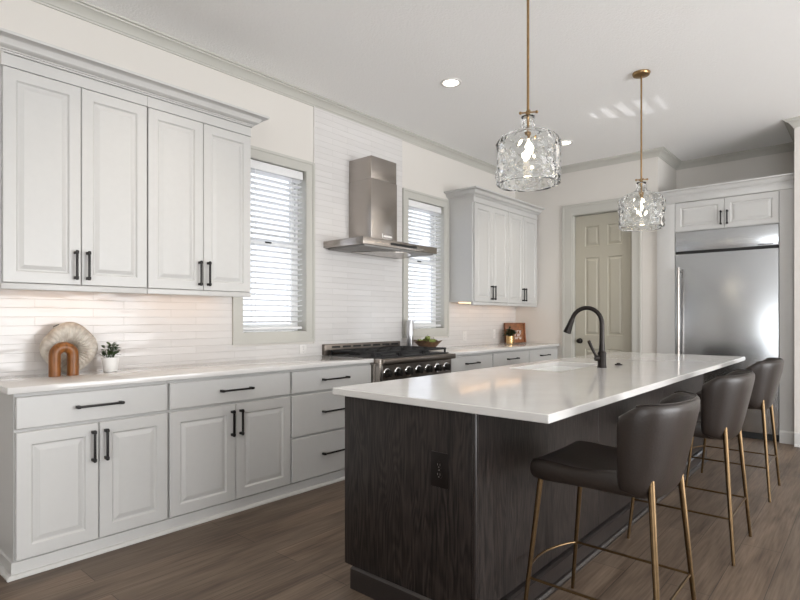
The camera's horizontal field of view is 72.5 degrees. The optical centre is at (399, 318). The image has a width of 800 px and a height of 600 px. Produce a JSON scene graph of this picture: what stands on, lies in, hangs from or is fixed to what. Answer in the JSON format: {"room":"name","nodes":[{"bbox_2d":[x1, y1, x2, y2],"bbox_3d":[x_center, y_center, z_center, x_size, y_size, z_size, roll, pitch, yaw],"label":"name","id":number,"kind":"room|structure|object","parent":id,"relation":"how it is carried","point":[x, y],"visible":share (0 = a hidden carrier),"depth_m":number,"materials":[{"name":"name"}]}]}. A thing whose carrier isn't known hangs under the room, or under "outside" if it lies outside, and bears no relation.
{"room":"kitchen","nodes":[
{"label":"kitchen","id":0,"kind":"room"},
{"bbox_2d":[0,0,514,346],"bbox_3d":[-1.747,-0.343,3.742,0.150,3.165,11.750,0,0,41],"label":"wall","id":1,"kind":"structure","parent":0,"point":[289,130],"depth_m":4.14,"materials":[{"name":"grey paint"}]},
{"bbox_2d":[0,52,146,293],"bbox_3d":[-1.899,-0.754,3.152,0.376,1.208,0.740,0,0,41],"label":"upper cabinet","id":2,"kind":"object","parent":1,"relation":"attached to","point":[73,147],"visible":1,"depth_m":3.01,"materials":[{"name":"white paint"}]},
{"bbox_2d":[0,282,146,293],"bbox_3d":[-1.803,-0.167,3.069,0.038,0.034,0.740,0,0,41],"label":"rail","id":3,"kind":"object","parent":2,"relation":"attached to","point":[44,286],"depth_m":3.05,"materials":[{"name":"white paint"}]},
{"bbox_2d":[0,27,269,127],"bbox_3d":[-1.640,-1.399,3.415,0.439,0.078,1.660,0,0,41],"label":"trim","id":4,"kind":"structure","parent":2,"relation":"attached to","point":[11,42],"depth_m":3.16,"materials":[{"name":"white paint"}]},
{"bbox_2d":[4,52,535,214],"bbox_3d":[-0.232,-1.366,5.095,0.335,0.012,5.820,0,0,41],"label":"trim","id":5,"kind":"structure","parent":2,"relation":"attached to","point":[4,52],"depth_m":3.28,"materials":[{"name":"white paint"}]},
{"bbox_2d":[147,96,250,296],"bbox_3d":[-1.414,-0.754,3.710,0.376,1.208,0.734,0,0,41],"label":"upper cabinet","id":6,"kind":"object","parent":1,"relation":"attached to","point":[199,164],"visible":0.92,"depth_m":3.57,"materials":[{"name":"white paint"}]},
{"bbox_2d":[147,288,250,296],"bbox_3d":[-1.318,-0.167,3.626,0.038,0.034,0.734,0,0,41],"label":"light","id":7,"kind":"object","parent":6,"relation":"attached to","point":[224,292],"depth_m":3.62,"materials":[{"name":"white paint"}]},
{"bbox_2d":[0,107,514,376],"bbox_3d":[-0.405,-0.760,5.163,0.007,2.200,6.015,0,0,41],"label":"wall tile","id":8,"kind":"structure","parent":1,"relation":"attached to","point":[358,297],"depth_m":4.77,"materials":[{"name":"white tile"}]},
{"bbox_2d":[300,345,305,353],"bbox_3d":[-0.828,0.265,4.666,0.007,0.076,0.072,0,0,41],"label":"wall outlet","id":9,"kind":"object","parent":8,"relation":"attached to","point":[302,347],"visible":1,"depth_m":4.66,"materials":[{"name":"white plastic"}]},
{"bbox_2d":[463,331,465,340],"bbox_3d":[0.771,0.210,6.503,0.007,0.115,0.072,0,0,41],"label":"wall outlet","id":10,"kind":"object","parent":8,"relation":"attached to","point":[464,332],"visible":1,"depth_m":6.50,"materials":[{"name":"white plastic"}]},
{"bbox_2d":[232,145,314,344],"bbox_3d":[-1.067,-0.575,4.503,0.172,1.554,0.804,0,0,41],"label":"window","id":11,"kind":"structure","parent":1,"relation":"in","point":[240,336],"depth_m":4.70,"materials":[{"name":"grey paint"}]},
{"bbox_2d":[243,159,302,329],"bbox_3d":[-1.050,-0.581,4.481,0.057,1.346,0.596,0,0,41],"label":"window blind","id":12,"kind":"object","parent":11,"relation":"attached to","point":[257,167],"visible":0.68,"depth_m":4.49,"materials":[{"name":"white plastic"}]},
{"bbox_2d":[314,106,314,343],"bbox_3d":[-0.749,-0.820,4.766,0.011,2.080,0.008,0,0,41],"label":"trim","id":13,"kind":"structure","parent":1,"relation":"attached to","point":[314,106],"depth_m":4.76,"materials":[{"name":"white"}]},
{"bbox_2d":[323,155,436,258],"bbox_3d":[-0.160,-1.030,5.057,0.500,0.864,1.008,0,0,41],"label":"range hood","id":14,"kind":"object","parent":1,"relation":"attached to","point":[372,179],"visible":1,"depth_m":4.97,"materials":[{"name":"silver metal"}]},
{"bbox_2d":[31,0,799,174],"bbox_3d":[1.496,-1.886,0.918,8.450,0.078,11.450,0,0,41],"label":"trim","id":15,"kind":"structure","parent":1,"relation":"attached to","point":[81,9],"depth_m":4.70,"materials":[{"name":"grey paint"}]},
{"bbox_2d":[402,188,448,337],"bbox_3d":[0.236,-0.575,6.000,0.172,1.554,0.804,0,0,41],"label":"window","id":16,"kind":"structure","parent":1,"relation":"in","point":[407,194],"depth_m":6.19,"materials":[{"name":"grey paint"}]},
{"bbox_2d":[409,200,440,326],"bbox_3d":[0.253,-0.581,5.977,0.057,1.346,0.596,0,0,41],"label":"window blind","id":17,"kind":"object","parent":16,"relation":"attached to","point":[416,206],"visible":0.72,"depth_m":5.99,"materials":[{"name":"white plastic"}]},
{"bbox_2d":[449,196,507,305],"bbox_3d":[0.952,-0.754,6.427,0.376,1.208,0.756,0,0,41],"label":"upper cabinet","id":18,"kind":"object","parent":1,"relation":"attached to","point":[478,227],"visible":1,"depth_m":6.21,"materials":[{"name":"white paint"}]},
{"bbox_2d":[471,302,507,305],"bbox_3d":[1.048,-0.167,6.343,0.038,0.034,0.756,0,0,41],"label":"light","id":19,"kind":"object","parent":18,"relation":"attached to","point":[472,303],"depth_m":6.35,"materials":[{"name":"white paint"}]},
{"bbox_2d":[444,186,544,214],"bbox_3d":[1.197,-1.399,6.673,0.439,0.078,1.632,0,0,41],"label":"trim","id":20,"kind":"structure","parent":18,"relation":"attached to","point":[477,191],"depth_m":6.27,"materials":[{"name":"white paint"}]},
{"bbox_2d":[508,206,536,306],"bbox_3d":[1.449,-0.754,6.997,0.376,1.208,0.753,0,0,41],"label":"upper cabinet","id":21,"kind":"object","parent":1,"relation":"attached to","point":[522,225],"visible":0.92,"depth_m":6.88,"materials":[{"name":"white paint"}]},
{"bbox_2d":[508,303,536,306],"bbox_3d":[1.545,-0.167,6.914,0.038,0.034,0.753,0,0,41],"label":"light","id":22,"kind":"object","parent":21,"relation":"attached to","point":[509,304],"depth_m":6.94,"materials":[{"name":"white paint"}]},
{"bbox_2d":[0,436,799,599],"bbox_3d":[1.496,1.290,0.918,8.750,0.100,11.750,0,0,41],"label":"floor","id":23,"kind":"structure","parent":0,"point":[292,547],"depth_m":2.84,"materials":[{"name":"brown wood"}]},
{"bbox_2d":[0,381,166,561],"bbox_3d":[-1.802,0.800,3.062,0.656,0.880,0.748,0,0,41],"label":"base cabinet","id":24,"kind":"object","parent":23,"relation":"on","point":[81,465],"visible":0.98,"depth_m":2.80,"materials":[{"name":"grey paint"}]},
{"bbox_2d":[0,355,373,394],"bbox_3d":[-1.262,0.342,3.691,0.632,0.032,2.474,0,0,41],"label":"countertop","id":25,"kind":"structure","parent":24,"relation":"on","point":[19,384],"depth_m":3.27,"materials":[{"name":"white stone"}]},
{"bbox_2d":[48,342,78,376],"bbox_3d":[-1.904,0.230,3.090,0.060,0.192,0.152,0,0,41],"label":"wooden arch","id":26,"kind":"object","parent":25,"relation":"on","point":[54,356],"visible":1,"depth_m":3.06,"materials":[{"name":"orange wood"}]},
{"bbox_2d":[39,322,97,372],"bbox_3d":[-1.950,0.173,3.220,0.116,0.304,0.305,0,0,41],"label":"shell","id":27,"kind":"object","parent":25,"relation":"on","point":[86,344],"visible":0.73,"depth_m":3.19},
{"bbox_2d":[101,342,121,371],"bbox_3d":[-1.763,0.235,3.327,0.130,0.181,0.125,0,0,41],"label":"potted plant","id":28,"kind":"object","parent":25,"relation":"on","point":[109,364],"visible":1,"depth_m":3.31,"materials":[{"name":"green plant"}]},
{"bbox_2d":[167,370,289,517],"bbox_3d":[-1.267,0.800,3.677,0.656,0.880,0.878,0,0,41],"label":"base cabinet","id":29,"kind":"object","parent":23,"relation":"on","point":[228,437],"visible":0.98,"depth_m":3.44,"materials":[{"name":"grey paint"}]},
{"bbox_2d":[0,468,344,582],"bbox_3d":[-1.268,1.201,3.696,0.628,0.078,2.467,0,0,41],"label":"baseboard","id":30,"kind":"structure","parent":29,"relation":"attached to","point":[10,571],"depth_m":3.08,"materials":[{"name":"white paint"}]},
{"bbox_2d":[289,363,370,483],"bbox_3d":[-0.712,0.800,4.314,0.656,0.880,0.808,0,0,41],"label":"base cabinet","id":31,"kind":"object","parent":23,"relation":"on","point":[317,416],"visible":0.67,"depth_m":4.01,"materials":[{"name":"grey paint"}]},
{"bbox_2d":[322,341,455,382],"bbox_3d":[-0.075,0.735,4.986,0.719,1.010,1.052,0,0,41],"label":"range","id":32,"kind":"object","parent":23,"relation":"on","point":[392,361],"visible":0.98,"depth_m":4.81,"materials":[{"name":"silver metal"}]},
{"bbox_2d":[328,351,448,358],"bbox_3d":[-0.087,0.328,4.997,0.585,0.012,1.004,0,0,41],"label":"cooktop","id":33,"kind":"object","parent":32,"relation":"in","point":[416,353],"depth_m":4.81,"materials":[{"name":"black metal"}]},
{"bbox_2d":[451,352,491,372],"bbox_3d":[0.506,0.800,5.713,0.656,0.880,0.818,0,0,41],"label":"base cabinet","id":34,"kind":"object","parent":23,"relation":"on","point":[465,362],"visible":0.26,"depth_m":5.52,"materials":[{"name":"grey paint"}]},
{"bbox_2d":[429,343,558,354],"bbox_3d":[1.021,0.342,6.313,0.632,0.032,2.403,0,0,41],"label":"countertop","id":35,"kind":"structure","parent":34,"relation":"on","point":[484,348],"depth_m":6.09,"materials":[{"name":"white stone"}]},
{"bbox_2d":[407,320,413,345],"bbox_3d":[0.103,0.172,5.592,0.072,0.306,0.072,0,0,41],"label":"cylinder","id":36,"kind":"object","parent":35,"relation":"on","point":[410,323],"visible":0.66,"depth_m":5.56,"materials":[{"name":"grey metal"}]},
{"bbox_2d":[414,340,441,346],"bbox_3d":[0.283,0.274,5.594,0.266,0.104,0.266,0,0,-19],"label":"wooden bowl","id":37,"kind":"object","parent":35,"relation":"on","point":[419,343],"visible":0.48,"depth_m":5.50,"materials":[{"name":"brown wood"}]},
{"bbox_2d":[502,327,516,343],"bbox_3d":[1.414,0.214,6.993,0.205,0.222,0.209,0,0,41],"label":"potted plant","id":38,"kind":"object","parent":35,"relation":"on","point":[509,338],"visible":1,"depth_m":6.96,"materials":[{"name":"green plant"}]},
{"bbox_2d":[504,323,525,342],"bbox_3d":[1.518,0.191,7.202,0.320,0.264,0.058,0,0,-24],"label":"sign","id":39,"kind":"object","parent":35,"relation":"on","point":[520,337],"visible":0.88,"depth_m":7.22,"materials":[{"name":"red wood"}]},
{"bbox_2d":[491,349,528,366],"bbox_3d":[1.041,0.800,6.328,0.656,0.880,0.808,0,0,41],"label":"base cabinet","id":40,"kind":"object","parent":23,"relation":"on","point":[501,358],"visible":0.22,"depth_m":6.09,"materials":[{"name":"grey paint"}]},
{"bbox_2d":[345,374,708,599],"bbox_3d":[1.213,0.799,3.678,0.812,0.882,3.660,0,0,41],"label":"kitchen island","id":41,"kind":"object","parent":23,"relation":"on","point":[407,537],"visible":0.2,"depth_m":2.34,"materials":[{"name":"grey wood"}]},
{"bbox_2d":[431,451,447,488],"bbox_3d":[0.157,0.606,2.181,0.086,0.140,0.007,0,0,41],"label":"wall outlet","id":42,"kind":"object","parent":41,"relation":"attached to","point":[439,461],"visible":1,"depth_m":2.18,"materials":[{"name":"black plastic"}]},
{"bbox_2d":[436,461,441,468],"bbox_3d":[0.155,0.587,2.179,0.033,0.033,0.002,0,0,41],"label":"socket","id":43,"kind":"object","parent":42,"relation":"attached to","point":[438,463],"depth_m":2.18,"materials":[{"name":"grey plastic"}]},
{"bbox_2d":[436,471,441,478],"bbox_3d":[0.155,0.625,2.179,0.033,0.033,0.002,0,0,41],"label":"socket","id":44,"kind":"object","parent":42,"relation":"attached to","point":[438,473],"depth_m":2.18,"materials":[{"name":"grey plastic"}]},
{"bbox_2d":[333,352,744,423],"bbox_3d":[1.310,0.342,3.601,1.091,0.032,3.708,0,0,41],"label":"island countertop","id":45,"kind":"structure","parent":41,"relation":"on","point":[516,391],"depth_m":2.67,"materials":[{"name":"white stone"}]},
{"bbox_2d":[531,366,583,370],"bbox_3d":[1.079,0.474,3.728,0.400,0.232,0.760,0,0,41],"label":"sink","id":46,"kind":"object","parent":45,"relation":"in","point":[552,368],"visible":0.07,"depth_m":4.05,"materials":[{"name":"white ceramic"}]},
{"bbox_2d":[563,306,606,367],"bbox_3d":[1.235,0.120,3.656,0.282,0.410,0.088,0,0,28],"label":"faucet","id":47,"kind":"object","parent":45,"relation":"on","point":[601,357],"visible":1,"depth_m":3.61,"materials":[{"name":"black metal"}]},
{"bbox_2d":[527,347,556,362],"bbox_3d":[1.560,0.800,6.923,0.656,0.880,0.766,0,0,41],"label":"base cabinet","id":48,"kind":"object","parent":23,"relation":"on","point":[546,353],"visible":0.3,"depth_m":6.70,"materials":[{"name":"grey paint"}]},
{"bbox_2d":[523,391,699,599],"bbox_3d":[0.833,0.765,2.159,0.610,0.952,0.508,0,0,41],"label":"bar stool","id":49,"kind":"object","parent":23,"relation":"on","point":[648,461],"visible":1,"depth_m":1.94,"materials":[{"name":"brown leather"}]},
{"bbox_2d":[627,369,754,565],"bbox_3d":[1.640,0.765,3.087,0.610,0.952,0.508,0,0,41],"label":"bar stool","id":50,"kind":"object","parent":23,"relation":"on","point":[725,399],"visible":0.59,"depth_m":2.81,"materials":[{"name":"brown leather"}]},
{"bbox_2d":[657,173,793,444],"bbox_3d":[3.644,-0.091,6.058,1.276,2.662,0.857,0,0,41],"label":"surround","id":51,"kind":"object","parent":23,"relation":"on","point":[767,200],"visible":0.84,"depth_m":5.63,"materials":[{"name":"white paint"}]},
{"bbox_2d":[675,224,778,441],"bbox_3d":[3.653,0.146,6.023,0.954,2.184,0.838,0,0,41],"label":"refrigerator","id":52,"kind":"object","parent":23,"relation":"on","point":[727,280],"visible":0.69,"depth_m":5.71,"materials":[{"name":"silver metal"}]},
{"bbox_2d":[685,357,783,501],"bbox_3d":[2.461,0.765,4.029,0.610,0.952,0.508,0,0,41],"label":"bar stool","id":53,"kind":"object","parent":23,"relation":"on","point":[768,372],"visible":0.56,"depth_m":3.75,"materials":[{"name":"brown leather"}]},
{"bbox_2d":[84,0,799,165],"bbox_3d":[1.496,-1.975,0.918,8.750,0.100,11.750,0,0,41],"label":"ceiling","id":54,"kind":"structure","parent":0,"point":[724,77],"depth_m":4.07,"materials":[{"name":"white paint"}]},
{"bbox_2d":[440,78,461,87],"bbox_3d":[0.416,-1.920,4.452,0.176,0.008,0.176,0,0,41],"label":"recessed light","id":55,"kind":"object","parent":54,"relation":"in","point":[448,82],"visible":1,"depth_m":4.44,"materials":[{"name":"white"}]},
{"bbox_2d":[495,0,561,191],"bbox_3d":[0.675,-1.314,2.882,0.348,1.220,0.346,0,0,41],"label":"pendant light","id":56,"kind":"object","parent":54,"relation":"hanging from","point":[528,156],"visible":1,"depth_m":2.76,"materials":[{"name":"clear glass"}]},
{"bbox_2d":[561,140,572,145],"bbox_3d":[1.804,-1.920,5.974,0.176,0.008,0.176,0,0,41],"label":"recessed light","id":57,"kind":"object","parent":54,"relation":"in","point":[564,142],"visible":0.68,"depth_m":5.96,"materials":[{"name":"white plastic"}]},
{"bbox_2d":[617,69,665,231],"bbox_3d":[1.892,-1.314,4.280,0.347,1.220,0.348,0,0,41],"label":"pendant light","id":58,"kind":"object","parent":54,"relation":"hanging from","point":[642,209],"visible":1,"depth_m":4.18,"materials":[{"name":"clear glass"}]},
{"bbox_2d":[515,157,661,358],"bbox_3d":[2.305,-0.343,6.887,1.830,3.165,0.145,0,0,41],"label":"wall","id":59,"kind":"structure","parent":0,"point":[543,322],"depth_m":6.96,"materials":[{"name":"grey paint"}]},
{"bbox_2d":[562,198,640,357],"bbox_3d":[2.482,-0.096,6.709,0.966,2.672,0.160,0,0,41],"label":"door","id":60,"kind":"structure","parent":59,"relation":"in","point":[601,262],"depth_m":6.73,"materials":[{"name":"grey paint"}]},
{"bbox_2d":[662,151,793,190],"bbox_3d":[3.088,-0.343,6.812,3.110,3.165,0.770,0,0,41],"label":"wall","id":61,"kind":"structure","parent":0,"point":[781,163],"depth_m":6.42,"materials":[{"name":"grey paint"}]},
{"bbox_2d":[794,127,799,433],"bbox_3d":[6.182,-0.343,3.932,5.340,3.165,1.050,0,0,41],"label":"wall pier","id":62,"kind":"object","parent":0,"point":[797,129],"visible":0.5,"depth_m":5.27,"materials":[{"name":"grey paint"}]},
{"bbox_2d":[794,432,799,446],"bbox_3d":[5.830,1.173,3.526,5.338,0.135,0.026,0,0,41],"label":"baseboard","id":63,"kind":"object","parent":62,"relation":"attached to","point":[796,435],"visible":1,"depth_m":5.26,"materials":[{"name":"white paint"}]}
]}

